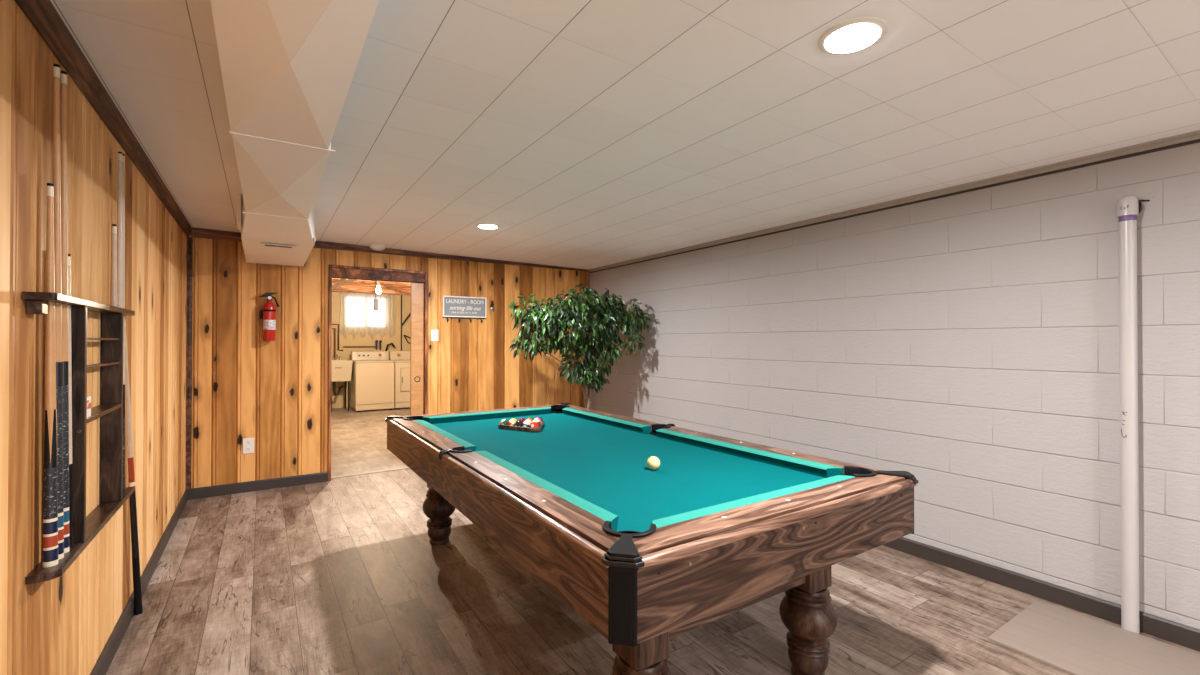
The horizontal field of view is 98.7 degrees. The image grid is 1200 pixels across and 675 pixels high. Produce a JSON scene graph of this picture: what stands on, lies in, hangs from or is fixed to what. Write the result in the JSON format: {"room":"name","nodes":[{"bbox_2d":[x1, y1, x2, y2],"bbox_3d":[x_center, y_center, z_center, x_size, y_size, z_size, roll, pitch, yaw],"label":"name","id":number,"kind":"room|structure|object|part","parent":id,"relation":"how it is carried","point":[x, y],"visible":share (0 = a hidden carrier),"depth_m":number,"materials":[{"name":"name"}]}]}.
{"room":"basement billiard room","nodes":[
{"label":"basement billiard room","id":0,"kind":"room"},
{"bbox_2d":[0,0,186,674],"bbox_3d":[-0.968,0.183,0.387,0.150,2.240,9.110,0,0,-33],"label":"wall","id":1,"kind":"structure","parent":0,"point":[62,625],"depth_m":1.72,"materials":[{"name":"brown wood"}]},
{"bbox_2d":[22,291,134,584],"bbox_3d":[-1.739,0.269,1.763,0.064,0.770,1.008,0,0,-33],"label":"cue rack","id":2,"kind":"object","parent":1,"relation":"attached to","point":[110,409],"visible":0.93,"depth_m":1.72,"materials":[{"name":"brown wood"}]},
{"bbox_2d":[42,183,57,567],"bbox_3d":[-1.520,0.102,1.424,0.031,1.056,0.031,0,0,-14],"label":"pool cue","id":3,"kind":"object","parent":2,"relation":"on","point":[50,495],"visible":0.99,"depth_m":1.42,"materials":[{"name":"maple wood"},{"name":"gloss black and red paint"},{"name":"speckled linen wrap"}]},
{"bbox_3d":[-1.521,0.429,1.425,0.028,0.140,0.028,0,0,-14],"label":"handle","id":4,"kind":"part","parent":3,"relation":"part of","materials":[{"name":"fabric"}]},
{"bbox_2d":[52,64,63,559],"bbox_3d":[-1.547,-0.072,1.467,0.029,1.406,0.029,0,0,-19],"label":"pool cue","id":5,"kind":"object","parent":2,"relation":"on","point":[56,68],"visible":0.56,"depth_m":1.46,"materials":[{"name":"maple wood"},{"name":"speckled linen wrap"},{"name":"gloss black and red paint"}]},
{"bbox_3d":[-1.548,0.320,1.467,0.028,0.360,0.028,0,0,-19],"label":"handle","id":6,"kind":"part","parent":5,"relation":"part of","materials":[{"name":"fabric"}]},
{"bbox_2d":[60,71,69,552],"bbox_3d":[-1.578,-0.075,1.512,0.029,1.412,0.029,0,0,8],"label":"pool cue","id":7,"kind":"object","parent":2,"relation":"on","point":[63,76],"visible":0.58,"depth_m":1.51,"materials":[{"name":"maple wood"},{"name":"speckled linen wrap"},{"name":"gloss black and red paint"}]},
{"bbox_3d":[-1.578,0.320,1.512,0.028,0.360,0.028,0,0,8],"label":"handle","id":8,"kind":"part","parent":7,"relation":"part of","materials":[{"name":"fabric"}]},
{"bbox_2d":[68,254,72,547],"bbox_3d":[-1.605,0.189,1.552,0.025,0.884,0.025,0,0,9],"label":"pool cue","id":9,"kind":"object","parent":2,"relation":"on","point":[69,255],"visible":0.41,"depth_m":1.55,"materials":[{"name":"black paint"}]},
{"bbox_3d":[-1.602,0.506,1.549,0.025,0.250,0.025,0,0,8],"label":"handle","id":10,"kind":"part","parent":9,"relation":"part of","materials":[{"name":"black paint"}]},
{"bbox_2d":[22,291,134,315],"bbox_3d":[-1.738,-0.106,1.764,0.064,0.020,1.005,0,0,-33],"label":"shelf","id":11,"kind":"object","parent":2,"relation":"attached to","point":[32,298],"depth_m":1.51,"materials":[{"name":"wood"}]},
{"bbox_3d":[-1.621,0.267,1.581,0.062,0.729,0.020,0,0,-33],"label":"panel","id":12,"kind":"part","parent":2,"relation":"part of","materials":[{"name":"brown wood"}]},
{"bbox_2d":[25,487,133,584],"bbox_3d":[-1.750,0.644,1.777,0.064,0.021,0.968,0,0,-33],"label":"shelf","id":13,"kind":"object","parent":2,"relation":"attached to","point":[99,517],"depth_m":1.63,"materials":[{"name":"brown wood"}]},
{"bbox_2d":[87,396,90,417],"bbox_3d":[-1.642,0.221,1.629,0.038,0.064,0.053,0,0,-33],"label":"box","id":14,"kind":"object","parent":2,"relation":"on","point":[88,397],"visible":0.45,"depth_m":1.64,"materials":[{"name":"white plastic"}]},
{"bbox_2d":[87,362,118,368],"bbox_3d":[-1.749,0.096,1.796,0.026,0.008,0.478,0,0,-33],"label":"shelf","id":15,"kind":"object","parent":2,"relation":"attached to","point":[106,364],"depth_m":1.89,"materials":[{"name":"brown wood"}]},
{"bbox_2d":[87,338,118,339],"bbox_3d":[-1.749,0.005,1.796,0.026,0.008,0.478,0,0,-33],"label":"shelf","id":16,"kind":"object","parent":2,"relation":"attached to","point":[87,338],"depth_m":1.80,"materials":[{"name":"brown wood"}]},
{"bbox_2d":[87,403,121,422],"bbox_3d":[-1.758,0.262,1.789,0.062,0.014,0.478,0,0,-33],"label":"shelf","id":17,"kind":"object","parent":2,"relation":"attached to","point":[102,409],"depth_m":1.85,"materials":[{"name":"brown wood"}]},
{"bbox_3d":[-1.894,0.270,1.998,0.062,0.729,0.020,0,0,-33],"label":"panel","id":18,"kind":"part","parent":2,"relation":"part of","materials":[{"name":"brown wood"}]},
{"bbox_2d":[111,224,116,306],"bbox_3d":[-1.923,0.093,2.039,0.029,1.082,0.029,0,0,15],"label":"pool cue","id":19,"kind":"object","parent":2,"relation":"on","point":[114,226],"visible":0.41,"depth_m":2.04,"materials":[{"name":"wood"}]},
{"bbox_2d":[117,152,121,307],"bbox_3d":[-1.960,-0.063,2.098,0.029,1.396,0.029,0,-2,-41],"label":"pool cue","id":20,"kind":"object","parent":2,"relation":"on","point":[119,185],"visible":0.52,"depth_m":2.10,"materials":[{"name":"wood"}]},
{"bbox_2d":[122,154,124,491],"bbox_3d":[-1.987,-0.065,2.138,0.029,1.401,0.029,-1,-1,44],"label":"pool cue","id":21,"kind":"object","parent":2,"relation":"on","point":[123,155],"visible":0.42,"depth_m":2.14,"materials":[{"name":"wood"}]},
{"bbox_3d":[-1.982,0.485,2.130,0.029,0.300,0.029,-1,-1,44],"label":"handle","id":22,"kind":"part","parent":21,"relation":"part of","materials":[{"name":"wood"}]},
{"bbox_2d":[15,0,191,236],"bbox_3d":[-0.942,-0.891,0.519,0.030,0.090,8.890,0,0,-33],"label":"trim","id":23,"kind":"structure","parent":1,"relation":"attached to","point":[42,14],"depth_m":1.80,"materials":[{"name":"brown wood"}]},
{"bbox_2d":[90,490,187,674],"bbox_3d":[-0.948,1.259,0.500,0.014,0.088,8.890,0,0,-33],"label":"baseboard","id":24,"kind":"structure","parent":1,"relation":"attached to","point":[102,665],"depth_m":2.40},
{"bbox_2d":[186,237,192,489],"bbox_3d":[-3.363,0.210,4.216,0.034,2.062,0.040,0,0,-33],"label":"trim","id":25,"kind":"structure","parent":1,"relation":"attached to","point":[189,239],"depth_m":4.22,"materials":[{"name":"brown wood"}]},
{"bbox_2d":[331,292,410,408],"bbox_3d":[-4.629,0.071,10.379,3.620,2.600,0.200,0,0,-33],"label":"wall","id":26,"kind":"structure","parent":0,"point":[338,401],"depth_m":10.18,"materials":[{"name":"beige paint"}]},
{"bbox_2d":[332,328,335,356],"bbox_3d":[-5.174,0.089,9.843,0.221,0.556,0.032,0,0,-33],"label":"pipe","id":27,"kind":"object","parent":26,"relation":"attached to","point":[332,328],"visible":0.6,"depth_m":9.88,"materials":[{"name":"orange metal"}]},
{"bbox_2d":[332,324,342,350],"bbox_3d":[-5.131,-0.003,9.896,0.350,0.532,0.032,0,0,-33],"label":"pipe","id":28,"kind":"object","parent":26,"relation":"attached to","point":[332,324],"visible":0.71,"depth_m":9.94,"materials":[{"name":"orange metal"}]},
{"bbox_2d":[343,346,375,347],"bbox_3d":[-4.725,0.184,10.160,0.620,0.024,0.024,0,0,-33],"label":"pipe","id":29,"kind":"object","parent":26,"relation":"attached to","point":[343,346],"visible":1,"depth_m":10.10,"materials":[{"name":"orange metal"}]},
{"bbox_2d":[339,292,395,338],"bbox_3d":[-4.507,-0.431,10.287,1.520,0.938,0.094,0,0,-33],"label":"window curtain","id":30,"kind":"object","parent":26,"relation":"attached to","point":[357,313],"visible":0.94,"depth_m":10.19,"materials":[{"name":"fabric"}]},
{"bbox_3d":[-4.798,-0.422,10.075,0.532,0.918,0.058,0,0,-33],"label":"curtain panel","id":31,"kind":"part","parent":30,"relation":"part of","materials":[{"name":"white fabric"}]},
{"bbox_3d":[-4.404,-0.420,10.332,0.592,0.918,0.058,0,0,-33],"label":"curtain panel","id":32,"kind":"part","parent":30,"relation":"part of","materials":[{"name":"white fabric"}]},
{"bbox_2d":[374,340,381,349],"bbox_3d":[-4.448,0.147,10.330,0.130,0.187,0.080,0,0,-33],"label":"box","id":33,"kind":"object","parent":26,"relation":"attached to","point":[377,344],"visible":1,"depth_m":10.32,"materials":[{"name":"metal"}]},
{"bbox_2d":[401,295,401,350],"bbox_3d":[-4.081,-0.403,10.586,0.024,1.350,0.024,0,0,-11],"label":"pipe","id":34,"kind":"object","parent":26,"relation":"attached to","point":[401,295],"visible":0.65,"depth_m":10.57,"materials":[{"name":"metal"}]},
{"bbox_2d":[332,278,410,294],"bbox_3d":[-3.084,-1.026,7.962,3.350,0.440,5.590,0,0,-33],"label":"ceiling","id":35,"kind":"structure","parent":0,"point":[358,286],"depth_m":9.12,"materials":[{"name":"brown wood"}]},
{"bbox_2d":[332,279,355,288],"bbox_3d":[-3.052,-0.839,6.231,0.619,0.659,0.180,0,0,-33],"label":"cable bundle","id":36,"kind":"object","parent":35,"relation":"hanging from","point":[343,282],"visible":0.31,"depth_m":6.16,"materials":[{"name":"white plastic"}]},
{"bbox_2d":[374,281,377,310],"bbox_3d":[-3.683,-0.687,8.464,0.060,0.490,0.050,0,0,-33],"label":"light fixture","id":37,"kind":"object","parent":35,"relation":"hanging from","point":[375,299],"visible":0.89,"depth_m":8.44,"materials":[{"name":"metal"}]},
{"bbox_2d":[376,281,380,293],"bbox_3d":[-3.209,-0.789,7.466,0.100,0.320,0.100,0,0,-33],"label":"light","id":38,"kind":"object","parent":35,"relation":"hanging from","point":[378,290],"visible":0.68,"depth_m":7.45,"materials":[{"name":"white glass"}]},
{"bbox_3d":[-3.209,-0.694,7.466,0.070,0.130,0.070,0,0,-33],"label":"bulb","id":39,"kind":"part","parent":38,"relation":"part of","materials":[{"name":"white glass"}]},
{"bbox_2d":[189,235,589,487],"bbox_3d":[-1.772,0.216,5.352,4.342,2.240,0.120,0,0,-33],"label":"wall","id":40,"kind":"structure","parent":0,"point":[274,394],"depth_m":4.67,"materials":[{"name":"brown wood"}]},
{"bbox_2d":[243,438,253,453],"bbox_3d":[-3.033,0.934,4.444,0.082,0.132,0.009,0,0,-33],"label":"wall outlet","id":41,"kind":"object","parent":40,"relation":"attached to","point":[248,443],"visible":1,"depth_m":4.44,"materials":[{"name":"white plastic"}]},
{"bbox_2d":[188,472,327,499],"bbox_3d":[-1.750,1.292,5.279,3.878,0.088,0.014,0,0,-33],"label":"baseboard","id":42,"kind":"structure","parent":40,"relation":"attached to","point":[249,486],"depth_m":4.46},
{"bbox_2d":[259,292,279,340],"bbox_3d":[-2.879,-0.181,4.482,0.119,0.424,0.111,0,0,11],"label":"fire extinguisher","id":43,"kind":"object","parent":40,"relation":"attached to","point":[269,310],"visible":1,"depth_m":4.45,"materials":[{"name":"red metal"}]},
{"bbox_3d":[-2.876,-0.378,4.488,0.116,0.032,0.018,0,0,-33],"label":"lever","id":44,"kind":"part","parent":43,"relation":"part of","materials":[{"name":"metal"}]},
{"bbox_2d":[331,467,409,478],"bbox_3d":[-2.206,1.332,5.115,0.850,0.006,0.060,0,0,-33],"label":"threshold","id":45,"kind":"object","parent":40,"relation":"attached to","point":[386,470],"depth_m":5.07,"materials":[{"name":"beige wood"}]},
{"bbox_2d":[328,265,427,480],"bbox_3d":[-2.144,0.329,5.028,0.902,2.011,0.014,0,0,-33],"label":"trim","id":46,"kind":"structure","parent":40,"relation":"attached to","point":[330,266],"depth_m":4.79,"materials":[{"name":"brown wood"}]},
{"bbox_2d":[190,227,589,271],"bbox_3d":[-1.745,-0.862,5.292,3.872,0.085,0.022,0,0,-33],"label":"trim","id":47,"kind":"structure","parent":40,"relation":"attached to","point":[196,232],"depth_m":4.99,"materials":[{"name":"brown wood"}]},
{"bbox_2d":[410,283,423,415],"bbox_3d":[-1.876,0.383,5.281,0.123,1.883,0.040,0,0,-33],"label":"door","id":48,"kind":"structure","parent":40,"relation":"in","point":[417,289],"depth_m":5.27,"materials":[{"name":"brown wood"}]},
{"bbox_2d":[431,330,437,340],"bbox_3d":[-1.704,-0.021,5.315,0.076,0.120,0.017,0,0,-33],"label":"light switch","id":49,"kind":"object","parent":40,"relation":"attached to","point":[434,333],"visible":1,"depth_m":5.31,"materials":[{"name":"white plastic"}]},
{"bbox_2d":[443,296,486,321],"bbox_3d":[-1.431,-0.299,5.476,0.470,0.272,0.049,0,0,-33],"label":"room sign","id":50,"kind":"object","parent":40,"relation":"attached to","point":[458,307],"visible":1,"depth_m":5.48,"materials":[{"name":"white plastic"}]},
{"bbox_3d":[-1.440,-0.210,5.489,0.470,0.008,0.016,0,0,-33],"label":"hook rail","id":51,"kind":"part","parent":50,"relation":"part of","materials":[{"name":"white metal"}]},
{"bbox_2d":[50,0,1199,268],"bbox_3d":[0.714,-1.077,1.562,4.342,0.425,9.220,0,0,-33],"label":"ceiling","id":52,"kind":"structure","parent":0,"point":[593,133],"depth_m":2.00,"materials":[{"name":"white tile"}]},
{"bbox_2d":[210,0,378,265],"bbox_3d":[-0.452,-0.796,0.845,0.442,0.286,8.800,0,0,-33],"label":"duct","id":53,"kind":"object","parent":52,"relation":"attached to","point":[288,67],"visible":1,"depth_m":1.46,"materials":[{"name":"beige paint"}]},
{"bbox_3d":[-2.254,-0.640,3.609,0.215,0.004,0.120,0,0,-33],"label":"vent plate","id":54,"kind":"part","parent":53,"relation":"part of","materials":[{"name":"beige paint"}]},
{"bbox_2d":[370,244,384,250],"bbox_3d":[-2.131,-0.859,4.934,0.140,0.046,0.140,0,0,-33],"label":"smoke detector","id":55,"kind":"object","parent":52,"relation":"attached to","point":[377,247],"visible":1,"depth_m":4.89,"materials":[{"name":"white plastic"}]},
{"bbox_2d":[476,223,499,228],"bbox_3d":[-0.883,-0.872,4.058,0.188,0.017,0.188,0,0,-33],"label":"recessed light","id":56,"kind":"object","parent":52,"relation":"in","point":[481,225],"visible":1,"depth_m":4.02,"materials":[{"name":"white plastic"}]},
{"bbox_2d":[818,17,887,54],"bbox_3d":[0.751,-0.889,1.535,0.188,0.017,0.188,0,0,-33],"label":"recessed light","id":57,"kind":"object","parent":52,"relation":"in","point":[854,35],"visible":1,"depth_m":1.51,"materials":[{"name":"white plastic"}]},
{"bbox_2d":[106,407,1199,674],"bbox_3d":[-0.896,1.402,4.005,4.342,0.150,15.100,0,0,-33],"label":"floor","id":58,"kind":"structure","parent":0,"point":[343,575],"depth_m":2.51,"materials":[{"name":"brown wood"}]},
{"bbox_2d":[125,319,142,614],"bbox_3d":[-2.115,0.616,2.331,0.031,1.404,0.346,0,0,-34],"label":"pool cue","id":59,"kind":"object","parent":58,"relation":"on","point":[138,608],"visible":0.76,"depth_m":2.35,"materials":[{"name":"maple wood"},{"name":"gloss black and red paint"},{"name":"black rubber"}]},
{"bbox_3d":[-2.182,1.155,2.427,0.029,0.270,0.029,0,13,-32],"label":"handle","id":60,"kind":"part","parent":59,"relation":"part of","materials":[{"name":"black wood"}]},
{"bbox_2d":[332,354,352,410],"bbox_3d":[-4.971,0.835,9.651,0.535,1.062,0.608,0,0,-33],"label":"utility sink","id":61,"kind":"object","parent":58,"relation":"on","point":[341,369],"visible":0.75,"depth_m":9.50,"materials":[{"name":"white plastic"}]},
{"bbox_2d":[332,359,352,381],"bbox_3d":[-4.965,0.616,9.642,0.535,0.380,0.580,0,0,-33],"label":"basin","id":62,"kind":"object","parent":61,"relation":"in","point":[341,369],"depth_m":9.47,"materials":[{"name":"beige plastic"}]},
{"bbox_3d":[-4.671,1.083,9.568,0.027,0.565,0.028,0,0,-33],"label":"leg","id":63,"kind":"part","parent":61,"relation":"part of","materials":[{"name":"metal"}]},
{"bbox_2d":[351,351,394,411],"bbox_3d":[-4.342,0.817,9.826,0.674,1.100,0.672,0,0,-33],"label":"washing machine","id":64,"kind":"object","parent":58,"relation":"on","point":[372,375],"visible":0.91,"depth_m":9.59,"materials":[{"name":"beige metal"}]},
{"bbox_3d":[-4.450,0.350,9.994,0.510,0.115,0.018,0,0,-33],"label":"control panel","id":65,"kind":"part","parent":64,"relation":"part of","materials":[{"name":"beige metal"}]},
{"bbox_3d":[-4.342,0.456,9.828,0.674,0.028,0.672,0,0,-33],"label":"panel","id":66,"kind":"part","parent":64,"relation":"part of","materials":[{"name":"white metal"}]},
{"bbox_2d":[389,351,409,408],"bbox_3d":[-3.768,0.820,10.200,0.674,1.100,0.674,0,0,-33],"label":"dryer","id":67,"kind":"object","parent":58,"relation":"on","point":[401,358],"visible":0.46,"depth_m":9.83,"materials":[{"name":"beige metal"}]},
{"bbox_3d":[-3.769,0.459,10.204,0.674,0.028,0.672,0,0,-33],"label":"panel","id":68,"kind":"part","parent":67,"relation":"part of","materials":[{"name":"white metal"}]},
{"bbox_3d":[-3.590,0.808,9.927,0.470,0.440,0.009,0,0,-33],"label":"door","id":69,"kind":"part","parent":67,"relation":"part of","materials":[{"name":"white metal"}]},
{"bbox_2d":[508,284,650,408],"bbox_3d":[-0.192,0.395,5.114,1.457,1.880,0.590,0,0,-21],"label":"ficus tree","id":70,"kind":"object","parent":58,"relation":"on","point":[556,323],"visible":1,"depth_m":5.07,"materials":[{"name":"green plant"}]},
{"bbox_2d":[385,403,917,674],"bbox_3d":[-0.114,0.916,2.678,1.421,0.804,2.717,0,0,-33],"label":"pool table","id":71,"kind":"object","parent":58,"relation":"on","point":[723,526],"visible":1,"depth_m":1.77,"materials":[{"name":"teal fabric"}]},
{"bbox_3d":[-1.060,0.543,2.873,0.022,0.022,1.242,0,0,-33],"label":"rail moulding","id":72,"kind":"part","parent":71,"relation":"part of","materials":[{"name":"brown wood"}]},
{"bbox_3d":[-1.003,0.547,2.917,0.101,0.041,1.276,0,0,-33],"label":"rail","id":73,"kind":"part","parent":71,"relation":"part of","materials":[{"name":"brown wood"}]},
{"bbox_3d":[-1.040,1.150,3.339,0.210,0.345,0.210,0,0,-33],"label":"leg","id":74,"kind":"part","parent":71,"relation":"part of","materials":[{"name":"brown wood"}]},
{"bbox_2d":[414,420,476,451],"bbox_3d":[-0.895,0.547,2.898,0.060,0.042,1.018,0,0,-33],"label":"cushion","id":75,"kind":"object","parent":71,"relation":"on","point":[465,445],"depth_m":2.74,"materials":[{"name":"fabric"}]},
{"bbox_3d":[-0.810,0.553,3.745,1.332,0.041,0.101,0,0,-33],"label":"rail","id":76,"kind":"part","parent":71,"relation":"part of","materials":[{"name":"teal fabric"}]},
{"bbox_2d":[423,407,551,423],"bbox_3d":[-0.766,0.553,3.678,0.976,0.042,0.060,0,0,-33],"label":"cushion","id":77,"kind":"object","parent":71,"relation":"on","point":[474,416],"depth_m":3.64,"materials":[{"name":"fabric"}]},
{"bbox_3d":[-0.682,0.636,2.308,0.020,0.175,2.601,0,0,-33],"label":"panel","id":78,"kind":"part","parent":71,"relation":"part of","materials":[{"name":"brown wood"}]},
{"bbox_2d":[500,419,507,424],"bbox_3d":[-0.601,0.542,3.248,0.057,0.057,0.056,0,0,34],"label":"ball","id":79,"kind":"object","parent":71,"relation":"on","point":[504,421],"visible":0.56,"depth_m":3.23,"materials":[{"name":"green plastic"}]},
{"bbox_2d":[507,420,515,425],"bbox_3d":[-0.551,0.542,3.219,0.057,0.057,0.057,0,0,-15],"label":"ball","id":80,"kind":"object","parent":71,"relation":"on","point":[510,422],"visible":0.62,"depth_m":3.20,"materials":[{"name":"white plastic"}]},
{"bbox_2d":[515,420,522,426],"bbox_3d":[-0.501,0.542,3.191,0.057,0.057,0.057,0,-1,45],"label":"ball","id":81,"kind":"object","parent":71,"relation":"on","point":[519,423],"visible":0.66,"depth_m":3.17,"materials":[{"name":"black plastic"}]},
{"bbox_2d":[498,421,543,431],"bbox_3d":[-0.449,0.558,3.225,0.310,0.026,0.284,0,0,-33],"label":"rack","id":82,"kind":"object","parent":71,"relation":"on","point":[507,427],"visible":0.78,"depth_m":3.15,"materials":[{"name":"brown wood"}]},
{"bbox_3d":[-0.342,0.535,1.775,0.022,0.022,1.335,0,0,-33],"label":"rail moulding","id":83,"kind":"part","parent":71,"relation":"part of","materials":[{"name":"brown wood"}]},
{"bbox_2d":[522,421,530,427],"bbox_3d":[-0.451,0.542,3.163,0.057,0.057,0.057,0,0,-34],"label":"ball","id":84,"kind":"object","parent":71,"relation":"on","point":[526,423],"visible":0.59,"depth_m":3.14,"materials":[{"name":"white plastic"}]},
{"bbox_2d":[529,422,538,427],"bbox_3d":[-0.401,0.542,3.134,0.057,0.057,0.056,0,0,-16],"label":"ball","id":85,"kind":"object","parent":71,"relation":"on","point":[533,424],"visible":0.81,"depth_m":3.12,"materials":[{"name":"red plastic"}]},
{"bbox_3d":[-0.279,0.540,1.810,0.101,0.041,1.369,0,0,-33],"label":"rail","id":86,"kind":"part","parent":71,"relation":"part of","materials":[{"name":"brown wood"}]},
{"bbox_2d":[473,451,618,530],"bbox_3d":[-0.253,0.541,1.917,0.060,0.042,1.112,0,0,-33],"label":"cushion","id":87,"kind":"object","parent":71,"relation":"on","point":[598,513],"depth_m":1.73,"materials":[{"name":"fabric"}]},
{"bbox_2d":[562,408,650,433],"bbox_3d":[0.001,0.551,3.484,0.060,0.042,1.018,0,0,-33],"label":"cushion","id":88,"kind":"object","parent":71,"relation":"on","point":[614,422],"depth_m":3.37,"materials":[{"name":"fabric"}]},
{"bbox_3d":[0.027,0.552,3.591,0.101,0.041,1.276,0,0,-33],"label":"rail","id":89,"kind":"part","parent":71,"relation":"part of","materials":[{"name":"brown wood"}]},
{"bbox_3d":[0.123,1.138,1.561,0.210,0.345,0.210,0,0,-33],"label":"leg","id":90,"kind":"part","parent":71,"relation":"part of","materials":[{"name":"brown wood"}]},
{"bbox_2d":[647,456,659,469],"bbox_3d":[0.229,0.535,2.197,0.057,0.057,0.057,0,0,-33],"label":"cue ball","id":91,"kind":"object","parent":71,"relation":"on","point":[653,462],"visible":1,"depth_m":2.18,"materials":[{"name":"white plastic"}]},
{"bbox_2d":[656,429,843,477],"bbox_3d":[0.642,0.545,2.503,0.060,0.042,1.112,0,0,-33],"label":"cushion","id":92,"kind":"object","parent":71,"relation":"on","point":[808,467],"depth_m":2.37,"materials":[{"name":"fabric"}]},
{"bbox_2d":[652,475,855,527],"bbox_3d":[0.539,0.539,1.684,0.976,0.042,0.060,0,0,-33],"label":"cushion","id":93,"kind":"object","parent":71,"relation":"on","point":[690,516],"depth_m":1.62,"materials":[{"name":"fabric"}]},
{"bbox_3d":[0.583,0.538,1.617,1.332,0.041,0.101,0,0,-33],"label":"rail","id":94,"kind":"part","parent":71,"relation":"part of","materials":[{"name":"brown wood"}]},
{"bbox_3d":[0.751,0.544,2.484,0.101,0.041,1.369,0,0,-33],"label":"rail","id":95,"kind":"part","parent":71,"relation":"part of","materials":[{"name":"brown wood"}]},
{"bbox_3d":[0.618,0.631,1.562,1.288,0.175,0.020,0,0,-33],"label":"panel","id":96,"kind":"part","parent":71,"relation":"part of","materials":[{"name":"brown wood"}]},
{"bbox_3d":[0.622,0.534,1.557,1.288,0.022,0.022,0,0,-33],"label":"rail moulding","id":97,"kind":"part","parent":71,"relation":"part of","materials":[{"name":"brown wood"}]},
{"bbox_3d":[0.812,1.141,2.011,0.210,0.345,0.210,0,0,-33],"label":"leg","id":98,"kind":"part","parent":71,"relation":"part of","materials":[{"name":"brown wood"}]},
{"bbox_2d":[988,600,1199,674],"bbox_3d":[2.342,1.305,1.770,0.603,0.012,1.512,0,0,-33],"label":"floor panel","id":99,"kind":"object","parent":58,"relation":"on","point":[1070,642],"visible":1,"depth_m":2.17,"materials":[{"name":"beige wood"}]},
{"bbox_2d":[590,142,1199,628],"bbox_3d":[2.377,0.193,2.683,0.322,2.250,9.290,0,0,-33],"label":"wall","id":100,"kind":"structure","parent":0,"point":[966,344],"depth_m":2.83,"materials":[{"name":"white brick"}]},
{"bbox_2d":[588,130,1199,272],"bbox_3d":[2.248,-0.852,2.606,0.073,0.041,8.891,0,0,-33],"label":"trim","id":101,"kind":"structure","parent":100,"relation":"attached to","point":[1194,135],"depth_m":2.89,"materials":[{"name":"wood"}]},
{"bbox_2d":[883,537,1199,651],"bbox_3d":[2.254,1.274,2.596,0.049,0.088,8.890,0,0,-33],"label":"baseboard","id":102,"kind":"structure","parent":100,"relation":"attached to","point":[1165,629],"depth_m":2.56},
{"bbox_2d":[1117,195,1149,633],"bbox_3d":[2.386,0.340,2.304,0.086,1.952,0.098,0,0,-33],"label":"standpipe","id":103,"kind":"object","parent":100,"relation":"attached to","point":[1129,207],"visible":0.98,"depth_m":2.29,"materials":[{"name":"white plastic"}]}
]}

